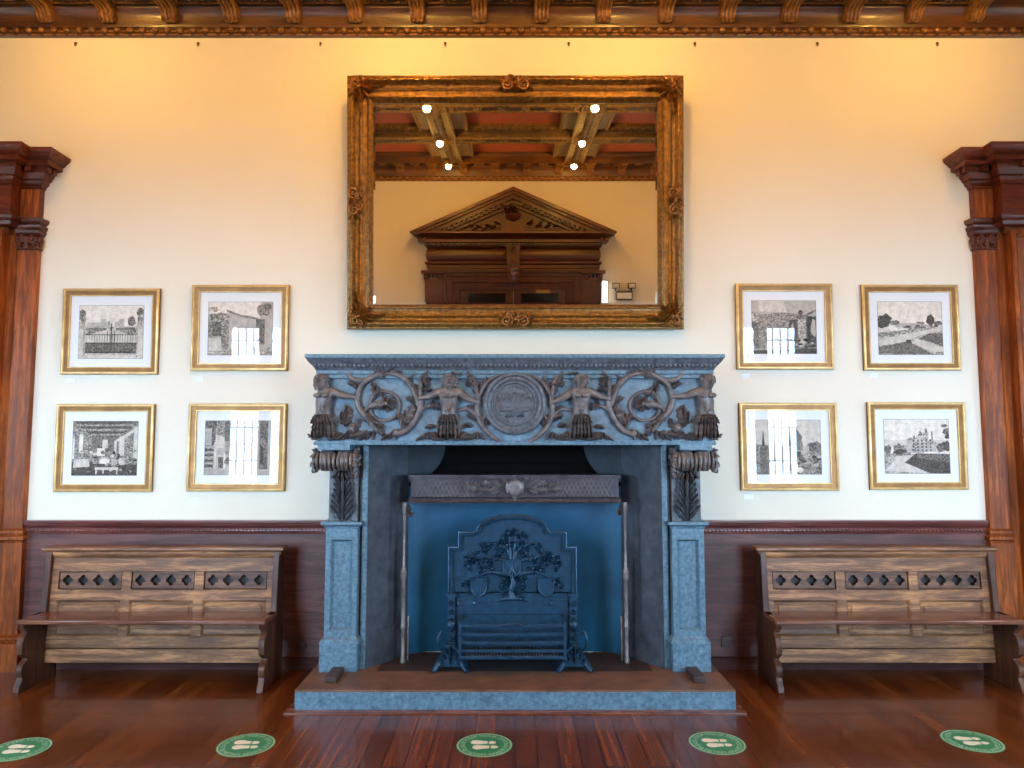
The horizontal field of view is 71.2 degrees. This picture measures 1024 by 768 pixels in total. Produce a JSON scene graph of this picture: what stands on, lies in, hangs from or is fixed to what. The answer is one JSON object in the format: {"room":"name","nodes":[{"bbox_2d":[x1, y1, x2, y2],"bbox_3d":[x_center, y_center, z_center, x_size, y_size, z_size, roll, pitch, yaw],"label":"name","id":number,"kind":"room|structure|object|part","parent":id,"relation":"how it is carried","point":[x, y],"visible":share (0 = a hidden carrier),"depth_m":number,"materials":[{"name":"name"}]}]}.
{"room":"historic interior","nodes":[
{"label":"historic interior","id":0,"kind":"room"},
{"bbox_2d":[0,38,1023,651],"bbox_3d":[0.020,-0.488,5.733,13.800,5.500,0.250,0,-5,0],"label":"wall","id":1,"kind":"structure","parent":0,"point":[217,161],"depth_m":5.68,"materials":[{"name":"beige paint"}]},
{"bbox_2d":[0,141,70,671],"bbox_3d":[-5.119,0.160,5.382,3.190,3.952,0.345,0,-5,0],"label":"door frame","id":2,"kind":"structure","parent":1,"relation":"in","point":[26,172],"depth_m":5.51,"materials":[{"name":"brown wood"}]},
{"bbox_3d":[-5.119,0.433,5.460,2.400,3.420,0.145,0,-5,0],"label":"architrave","id":3,"kind":"part","parent":2,"relation":"part of","materials":[{"name":"brown wood"}]},
{"bbox_3d":[-5.119,-1.258,5.570,2.900,0.090,0.200,0,-5,0],"label":"architrave moulding","id":4,"kind":"part","parent":2,"relation":"part of","materials":[{"name":"brown wood"}]},
{"bbox_3d":[-5.119,-1.680,5.532,3.190,0.260,0.345,0,-5,0],"label":"cornice","id":5,"kind":"part","parent":2,"relation":"part of","materials":[{"name":"brown wood"}]},
{"bbox_2d":[59,498,68,501],"bbox_3d":[-3.440,0.891,5.494,0.072,0.036,0.003,0,-5,0],"label":"card","id":6,"kind":"object","parent":1,"relation":"attached to","point":[61,499],"visible":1,"depth_m":5.49,"materials":[{"name":"white paper"}]},
{"bbox_2d":[65,378,74,382],"bbox_3d":[-3.440,-0.026,5.569,0.072,0.036,0.003,0,-5,0],"label":"card","id":7,"kind":"object","parent":1,"relation":"attached to","point":[68,380],"visible":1,"depth_m":5.57,"materials":[{"name":"white paper"}]},
{"bbox_2d":[53,404,155,491],"bbox_3d":[-3.141,0.491,5.508,0.755,0.675,0.027,0,-4,0],"label":"framed photograph","id":8,"kind":"object","parent":1,"relation":"attached to","point":[99,447],"visible":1,"depth_m":5.51,"materials":[{"name":"gold metal"}]},
{"bbox_2d":[71,421,138,475],"bbox_3d":[-3.141,0.496,5.515,0.506,0.420,0.004,0,-4,0],"label":"print","id":9,"kind":"object","parent":8,"relation":"attached to","point":[98,448],"depth_m":5.52},
{"bbox_3d":[-3.141,0.492,5.514,0.755,0.675,0.016,0,-4,0],"label":"frame","id":10,"kind":"part","parent":8,"relation":"part of","materials":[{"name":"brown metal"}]},
{"bbox_2d":[60,288,160,374],"bbox_3d":[-3.132,-0.411,5.578,0.755,0.675,0.027,0,-3,0],"label":"framed photograph","id":11,"kind":"object","parent":1,"relation":"attached to","point":[106,331],"visible":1,"depth_m":5.58,"materials":[{"name":"gold metal"}]},
{"bbox_2d":[78,305,143,358],"bbox_3d":[-3.132,-0.406,5.585,0.506,0.420,0.003,0,-3,0],"label":"print","id":12,"kind":"object","parent":11,"relation":"attached to","point":[104,331],"depth_m":5.59},
{"bbox_2d":[23,520,325,656],"bbox_3d":[-2.485,1.545,5.412,2.450,1.016,0.062,0,-5,0],"label":"wainscoting","id":13,"kind":"structure","parent":1,"relation":"attached to","point":[304,567],"depth_m":5.44,"materials":[{"name":"brown wood"}]},
{"bbox_3d":[-2.485,1.091,5.449,2.450,0.106,0.062,0,-5,0],"label":"dado rail","id":14,"kind":"part","parent":13,"relation":"part of","materials":[{"name":"brown wood"}]},
{"bbox_2d":[194,377,203,380],"bbox_3d":[-2.440,-0.039,5.570,0.072,0.036,0.003,0,-5,0],"label":"card","id":15,"kind":"object","parent":1,"relation":"attached to","point":[195,378],"visible":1,"depth_m":5.57,"materials":[{"name":"white paper"}]},
{"bbox_2d":[186,403,286,490],"bbox_3d":[-2.121,0.487,5.512,0.755,0.675,0.027,0,-5,0],"label":"framed photograph","id":16,"kind":"object","parent":1,"relation":"attached to","point":[232,446],"visible":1,"depth_m":5.52,"materials":[{"name":"gold metal"}]},
{"bbox_2d":[204,421,270,474],"bbox_3d":[-2.121,0.492,5.520,0.506,0.420,0.001,0,-5,0],"label":"print","id":17,"kind":"object","parent":16,"relation":"attached to","point":[230,447],"depth_m":5.52},
{"bbox_3d":[-2.121,0.488,5.518,0.755,0.675,0.016,0,-5,0],"label":"frame","id":18,"kind":"part","parent":16,"relation":"part of","materials":[{"name":"brown metal"}]},
{"bbox_2d":[190,285,289,370],"bbox_3d":[-2.122,-0.439,5.578,0.755,0.675,0.028,0,-3,0],"label":"framed photograph","id":19,"kind":"object","parent":1,"relation":"attached to","point":[234,327],"visible":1,"depth_m":5.58,"materials":[{"name":"gold metal"}]},
{"bbox_2d":[207,302,272,354],"bbox_3d":[-2.122,-0.434,5.586,0.506,0.420,0.002,0,-3,0],"label":"print","id":20,"kind":"object","parent":19,"relation":"attached to","point":[234,328],"depth_m":5.59},
{"bbox_3d":[-2.122,-0.438,5.583,0.755,0.675,0.016,0,-3,0],"label":"frame","id":21,"kind":"part","parent":19,"relation":"part of","materials":[{"name":"brown metal"}]},
{"bbox_2d":[0,0,1023,37],"bbox_3d":[0.020,-2.993,5.560,13.800,0.335,0.500,0,-5,0],"label":"ceiling","id":22,"kind":"structure","parent":1,"relation":"attached to","point":[18,18],"depth_m":5.76,"materials":[{"name":"brown wood"}]},
{"bbox_2d":[347,74,683,329],"bbox_3d":[0.026,-1.406,5.524,2.600,1.961,0.246,0,-5,0],"label":"wall mirror","id":23,"kind":"object","parent":1,"relation":"attached to","point":[475,202],"visible":1,"depth_m":5.56,"materials":[{"name":"gold mirror"}]},
{"bbox_2d":[373,103,657,303],"bbox_3d":[0.026,-1.404,5.565,2.234,1.596,0.010,0,0,0],"label":"mirror glass","id":24,"kind":"object","parent":23,"relation":"attached to","point":[474,203],"depth_m":5.56,"materials":[{"name":"white"}]},
{"bbox_2d":[56,657,982,669],"bbox_3d":[-0.045,2.097,5.378,7.330,0.090,0.040,0,-5,0],"label":"baseboard","id":25,"kind":"structure","parent":1,"relation":"attached to","point":[288,663],"depth_m":5.36,"materials":[{"name":"brown wood"}]},
{"bbox_2d":[722,636,732,646],"bbox_3d":[1.620,1.942,5.384,0.080,0.080,0.014,0,-5,0],"label":"wall socket","id":26,"kind":"object","parent":1,"relation":"attached to","point":[727,641],"visible":1,"depth_m":5.38,"materials":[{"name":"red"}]},
{"bbox_2d":[741,374,749,377],"bbox_3d":[1.820,-0.064,5.572,0.072,0.036,0.003,0,-5,0],"label":"card","id":27,"kind":"object","parent":1,"relation":"attached to","point":[742,375],"visible":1,"depth_m":5.57,"materials":[{"name":"white paper"}]},
{"bbox_2d":[744,494,753,498],"bbox_3d":[1.820,0.868,5.496,0.072,0.036,0.003,0,-5,0],"label":"card","id":28,"kind":"object","parent":1,"relation":"attached to","point":[746,496],"visible":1,"depth_m":5.50,"materials":[{"name":"white paper"}]},
{"bbox_2d":[735,284,833,369],"bbox_3d":[2.126,-0.449,5.579,0.755,0.675,0.028,0,-3,0],"label":"framed photograph","id":29,"kind":"object","parent":1,"relation":"attached to","point":[779,326],"visible":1,"depth_m":5.59,"materials":[{"name":"gold metal"}]},
{"bbox_3d":[2.126,-0.448,5.584,0.755,0.675,0.016,0,-3,0],"label":"frame","id":30,"kind":"part","parent":29,"relation":"part of","materials":[{"name":"brown metal"}]},
{"bbox_2d":[751,300,816,353],"bbox_3d":[2.126,-0.444,5.587,0.506,0.420,0.002,0,-3,0],"label":"print","id":31,"kind":"object","parent":29,"relation":"attached to","point":[778,326],"depth_m":5.59},
{"bbox_2d":[738,403,839,490],"bbox_3d":[2.134,0.482,5.513,0.755,0.675,0.027,0,-5,0],"label":"framed photograph","id":32,"kind":"object","parent":1,"relation":"attached to","point":[783,446],"visible":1,"depth_m":5.52,"materials":[{"name":"gold metal"}]},
{"bbox_3d":[2.134,0.483,5.518,0.755,0.675,0.016,0,-5,0],"label":"frame","id":33,"kind":"part","parent":32,"relation":"part of","materials":[{"name":"brown metal"}]},
{"bbox_2d":[755,420,821,473],"bbox_3d":[2.134,0.487,5.520,0.506,0.420,0.002,0,-5,0],"label":"print","id":34,"kind":"object","parent":32,"relation":"attached to","point":[781,446],"depth_m":5.52},
{"bbox_2d":[704,520,988,656],"bbox_3d":[2.460,1.545,5.412,2.320,1.016,0.062,0,-5,0],"label":"wainscoting","id":35,"kind":"structure","parent":1,"relation":"attached to","point":[729,555],"depth_m":5.44,"materials":[{"name":"brown wood"}]},
{"bbox_3d":[2.460,1.091,5.449,2.320,0.106,0.062,0,-5,0],"label":"dado rail","id":36,"kind":"part","parent":35,"relation":"part of","materials":[{"name":"brown wood"}]},
{"bbox_2d":[869,373,878,377],"bbox_3d":[2.820,-0.067,5.572,0.072,0.036,0.003,0,-5,0],"label":"card","id":37,"kind":"object","parent":1,"relation":"attached to","point":[871,375],"visible":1,"depth_m":5.57,"materials":[{"name":"white paper"}]},
{"bbox_2d":[874,494,883,497],"bbox_3d":[2.820,0.862,5.497,0.072,0.036,0.003,0,-5,0],"label":"card","id":38,"kind":"object","parent":1,"relation":"attached to","point":[875,495],"visible":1,"depth_m":5.50,"materials":[{"name":"white paper"}]},
{"bbox_2d":[860,285,961,370],"bbox_3d":[3.114,-0.442,5.583,0.755,0.675,0.027,0,-4,0],"label":"framed photograph","id":39,"kind":"object","parent":1,"relation":"attached to","point":[905,327],"visible":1,"depth_m":5.59,"materials":[{"name":"gold metal"}]},
{"bbox_2d":[877,302,943,354],"bbox_3d":[3.114,-0.437,5.591,0.506,0.420,0.003,0,-4,0],"label":"print","id":40,"kind":"object","parent":39,"relation":"attached to","point":[904,328],"depth_m":5.59},
{"bbox_2d":[866,402,968,489],"bbox_3d":[3.124,0.476,5.510,0.755,0.675,0.027,0,-4,0],"label":"framed photograph","id":41,"kind":"object","parent":1,"relation":"attached to","point":[912,445],"visible":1,"depth_m":5.51,"materials":[{"name":"gold metal"}]},
{"bbox_3d":[3.124,0.477,5.515,0.755,0.675,0.016,0,-4,0],"label":"frame","id":42,"kind":"part","parent":41,"relation":"part of","materials":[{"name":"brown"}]},
{"bbox_2d":[883,419,950,473],"bbox_3d":[3.124,0.481,5.517,0.506,0.420,0.002,0,-4,0],"label":"print","id":43,"kind":"object","parent":41,"relation":"attached to","point":[910,446],"depth_m":5.52},
{"bbox_2d":[942,141,1023,664],"bbox_3d":[5.035,0.160,5.382,3.190,3.952,0.345,0,-5,0],"label":"door frame","id":44,"kind":"structure","parent":1,"relation":"in","point":[992,174],"depth_m":5.51,"materials":[{"name":"brown wood"}]},
{"bbox_3d":[5.035,-1.680,5.532,3.190,0.260,0.345,0,-5,0],"label":"cornice","id":45,"kind":"part","parent":44,"relation":"part of","materials":[{"name":"brown wood"}]},
{"bbox_3d":[5.035,-1.258,5.570,2.900,0.090,0.200,0,-5,0],"label":"architrave moulding","id":46,"kind":"part","parent":44,"relation":"part of","materials":[{"name":"brown wood"}]},
{"bbox_3d":[5.035,0.433,5.460,2.400,3.420,0.145,0,-5,0],"label":"architrave","id":47,"kind":"part","parent":44,"relation":"part of","materials":[{"name":"brown wood"}]},
{"bbox_2d":[0,670,1023,767],"bbox_3d":[0.020,1.950,2.400,13.800,0.100,6.000,0,-5,0],"label":"floor","id":48,"kind":"structure","parent":0,"point":[91,718],"depth_m":4.30,"materials":[{"name":"brown wood"}]},
{"bbox_2d":[0,737,52,761],"bbox_3d":[-2.737,2.027,3.969,0.316,0.002,0.316,0,-5,0],"label":"floor sticker","id":49,"kind":"object","parent":48,"relation":"on","point":[18,749],"visible":1,"depth_m":3.98,"materials":[{"name":"green plastic"}]},
{"bbox_2d":[12,545,287,693],"bbox_3d":[-2.538,1.649,5.083,1.755,0.936,0.410,0,-5,0],"label":"bench","id":50,"kind":"object","parent":48,"relation":"on","point":[100,603],"visible":1,"depth_m":5.17,"materials":[{"name":"brown wood"}]},
{"bbox_3d":[-3.066,1.692,5.179,0.462,0.245,0.066,0,-5,0],"label":"panel","id":51,"kind":"part","parent":50,"relation":"part of","materials":[{"name":"brown wood"}]},
{"bbox_3d":[-3.066,1.428,5.211,0.446,0.115,0.021,0,-5,0],"label":"pierced panel","id":52,"kind":"part","parent":50,"relation":"part of","materials":[{"name":"brown wood"}]},
{"bbox_3d":[-2.538,1.640,5.011,1.702,0.032,0.265,0,-5,0],"label":"seat","id":53,"kind":"part","parent":50,"relation":"part of","materials":[{"name":"brown wood"}]},
{"bbox_3d":[-2.538,1.947,5.130,1.668,0.095,0.033,0,-5,0],"label":"rail","id":54,"kind":"part","parent":50,"relation":"part of","materials":[{"name":"brown wood"}]},
{"bbox_3d":[-2.538,1.580,5.186,1.668,0.629,0.078,0,-5,0],"label":"backrest","id":55,"kind":"part","parent":50,"relation":"part of","materials":[{"name":"brown wood"}]},
{"bbox_3d":[-2.538,1.692,5.179,0.462,0.245,0.066,0,-5,0],"label":"panel","id":56,"kind":"part","parent":50,"relation":"part of","materials":[{"name":"brown wood"}]},
{"bbox_3d":[-2.538,1.428,5.211,0.446,0.115,0.021,0,-5,0],"label":"pierced panel","id":57,"kind":"part","parent":50,"relation":"part of","materials":[{"name":"brown wood"}]},
{"bbox_3d":[-2.538,1.232,5.251,1.755,0.076,0.135,0,-5,0],"label":"rail","id":58,"kind":"part","parent":50,"relation":"part of","materials":[{"name":"brown wood"}]},
{"bbox_3d":[-2.010,1.692,5.179,0.462,0.245,0.066,0,-5,0],"label":"panel","id":59,"kind":"part","parent":50,"relation":"part of","materials":[{"name":"brown wood"}]},
{"bbox_3d":[-2.010,1.428,5.211,0.446,0.115,0.021,0,-5,0],"label":"pierced panel","id":60,"kind":"part","parent":50,"relation":"part of","materials":[{"name":"brown wood"}]},
{"bbox_2d":[216,733,275,756],"bbox_3d":[-1.497,2.031,4.025,0.316,0.002,0.316,0,-5,0],"label":"floor sticker","id":61,"kind":"object","parent":48,"relation":"on","point":[244,745],"visible":1,"depth_m":4.02,"materials":[{"name":"green plastic"}]},
{"bbox_2d":[456,733,511,756],"bbox_3d":[-0.155,2.031,4.025,0.316,0.002,0.316,0,-5,0],"label":"floor sticker","id":62,"kind":"object","parent":48,"relation":"on","point":[485,744],"visible":1,"depth_m":4.02,"materials":[{"name":"green plastic"}]},
{"bbox_2d":[284,652,746,713],"bbox_3d":[0.020,2.019,4.921,2.900,0.172,0.873,0,-5,0],"label":"hearth","id":63,"kind":"object","parent":48,"relation":"on","point":[490,686],"visible":0.7,"depth_m":4.57,"materials":[{"name":"blue stone"}]},
{"bbox_2d":[431,514,593,672],"bbox_3d":[0.003,1.449,4.978,1.112,1.059,0.358,0,-5,0],"label":"grate","id":64,"kind":"object","parent":63,"relation":"on","point":[512,593],"visible":1,"depth_m":5.02,"materials":[{"name":"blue metal"}]},
{"bbox_3d":[-0.424,1.666,5.001,0.068,0.408,0.091,0,-5,0],"label":"leg","id":65,"kind":"part","parent":64,"relation":"part of","materials":[{"name":"blue metal"}]},
{"bbox_3d":[0.430,1.666,5.001,0.068,0.408,0.091,0,-5,0],"label":"leg","id":66,"kind":"part","parent":64,"relation":"part of","materials":[{"name":"blue metal"}]},
{"bbox_2d":[452,614,572,659],"bbox_3d":[0.003,1.726,4.891,0.842,0.250,0.230,0,-5,0],"label":"basket","id":67,"kind":"object","parent":63,"relation":"on","point":[479,636],"depth_m":4.96,"materials":[{"name":"black metal"}]},
{"bbox_2d":[305,354,724,671],"bbox_3d":[0.020,0.902,5.168,2.914,2.178,0.653,0,-5,0],"label":"fireplace","id":68,"kind":"object","parent":63,"relation":"on","point":[379,420],"visible":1,"depth_m":5.02,"materials":[{"name":"stone"}]},
{"bbox_3d":[-1.190,0.732,5.249,0.203,0.510,0.518,0,-5,0],"label":"acanthus panel","id":69,"kind":"part","parent":68,"relation":"part of","materials":[{"name":"grey stone"}]},
{"bbox_2d":[305,354,724,357],"bbox_3d":[0.020,-0.169,5.266,2.914,0.028,0.630,0,-5,0],"label":"mantel shelf","id":70,"kind":"object","parent":68,"relation":"attached to","point":[306,355],"depth_m":4.95,"materials":[{"name":"blue stone"}]},
{"bbox_3d":[0.020,-0.088,5.262,2.904,0.137,0.625,0,-5,0],"label":"mantel moulding","id":71,"kind":"part","parent":68,"relation":"part of","materials":[{"name":"stone"}]},
{"bbox_3d":[1.230,0.732,5.249,0.203,0.510,0.518,0,-5,0],"label":"acanthus panel","id":72,"kind":"part","parent":68,"relation":"part of","materials":[{"name":"grey stone"}]},
{"bbox_2d":[400,473,629,662],"bbox_3d":[0.020,1.334,5.257,1.652,1.332,0.305,0,-5,0],"label":"fireplace surround","id":73,"kind":"object","parent":63,"relation":"on","point":[433,487],"visible":1,"depth_m":5.17,"materials":[{"name":"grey metal"}]},
{"bbox_3d":[0.020,0.771,5.310,1.538,0.202,0.290,0,-5,0],"label":"rail","id":74,"kind":"part","parent":73,"relation":"part of","materials":[{"name":"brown metal"}]},
{"bbox_2d":[688,732,745,754],"bbox_3d":[1.162,2.034,4.052,0.316,0.002,0.316,0,-5,0],"label":"floor sticker","id":75,"kind":"object","parent":48,"relation":"on","point":[718,743],"visible":1,"depth_m":4.04,"materials":[{"name":"green plastic"}]},
{"bbox_2d":[752,545,1023,693],"bbox_3d":[2.652,1.649,5.083,1.755,0.936,0.410,0,-5,0],"label":"bench","id":76,"kind":"object","parent":48,"relation":"on","point":[815,603],"visible":1,"depth_m":5.17,"materials":[{"name":"brown wood"}]},
{"bbox_3d":[2.124,1.428,5.211,0.446,0.115,0.021,0,-5,0],"label":"pierced panel","id":77,"kind":"part","parent":76,"relation":"part of","materials":[{"name":"brown wood"}]},
{"bbox_3d":[2.124,1.692,5.179,0.462,0.245,0.066,0,-5,0],"label":"panel","id":78,"kind":"part","parent":76,"relation":"part of","materials":[{"name":"brown wood"}]},
{"bbox_3d":[2.652,1.232,5.251,1.755,0.076,0.135,0,-5,0],"label":"rail","id":79,"kind":"part","parent":76,"relation":"part of","materials":[{"name":"brown wood"}]},
{"bbox_3d":[2.652,1.428,5.211,0.446,0.115,0.021,0,-5,0],"label":"pierced panel","id":80,"kind":"part","parent":76,"relation":"part of","materials":[{"name":"brown wood"}]},
{"bbox_3d":[2.652,1.692,5.179,0.462,0.245,0.066,0,-5,0],"label":"panel","id":81,"kind":"part","parent":76,"relation":"part of","materials":[{"name":"brown wood"}]},
{"bbox_3d":[2.652,1.580,5.186,1.668,0.629,0.078,0,-5,0],"label":"backrest","id":82,"kind":"part","parent":76,"relation":"part of","materials":[{"name":"brown wood"}]},
{"bbox_3d":[2.652,1.947,5.130,1.668,0.095,0.033,0,-5,0],"label":"rail","id":83,"kind":"part","parent":76,"relation":"part of","materials":[{"name":"brown wood"}]},
{"bbox_3d":[2.652,1.640,5.011,1.702,0.032,0.265,0,-5,0],"label":"seat","id":84,"kind":"part","parent":76,"relation":"part of","materials":[{"name":"brown wood"}]},
{"bbox_3d":[3.180,1.428,5.211,0.446,0.115,0.021,0,-5,0],"label":"pierced panel","id":85,"kind":"part","parent":76,"relation":"part of","materials":[{"name":"brown wood"}]},
{"bbox_3d":[3.180,1.692,5.179,0.462,0.245,0.066,0,-5,0],"label":"panel","id":86,"kind":"part","parent":76,"relation":"part of","materials":[{"name":"brown wood"}]},
{"bbox_2d":[940,730,1005,752],"bbox_3d":[2.624,2.036,4.079,0.316,0.002,0.316,0,-5,0],"label":"floor sticker","id":87,"kind":"object","parent":48,"relation":"on","point":[963,739],"visible":1,"depth_m":4.07,"materials":[{"name":"green plastic"}]}
]}

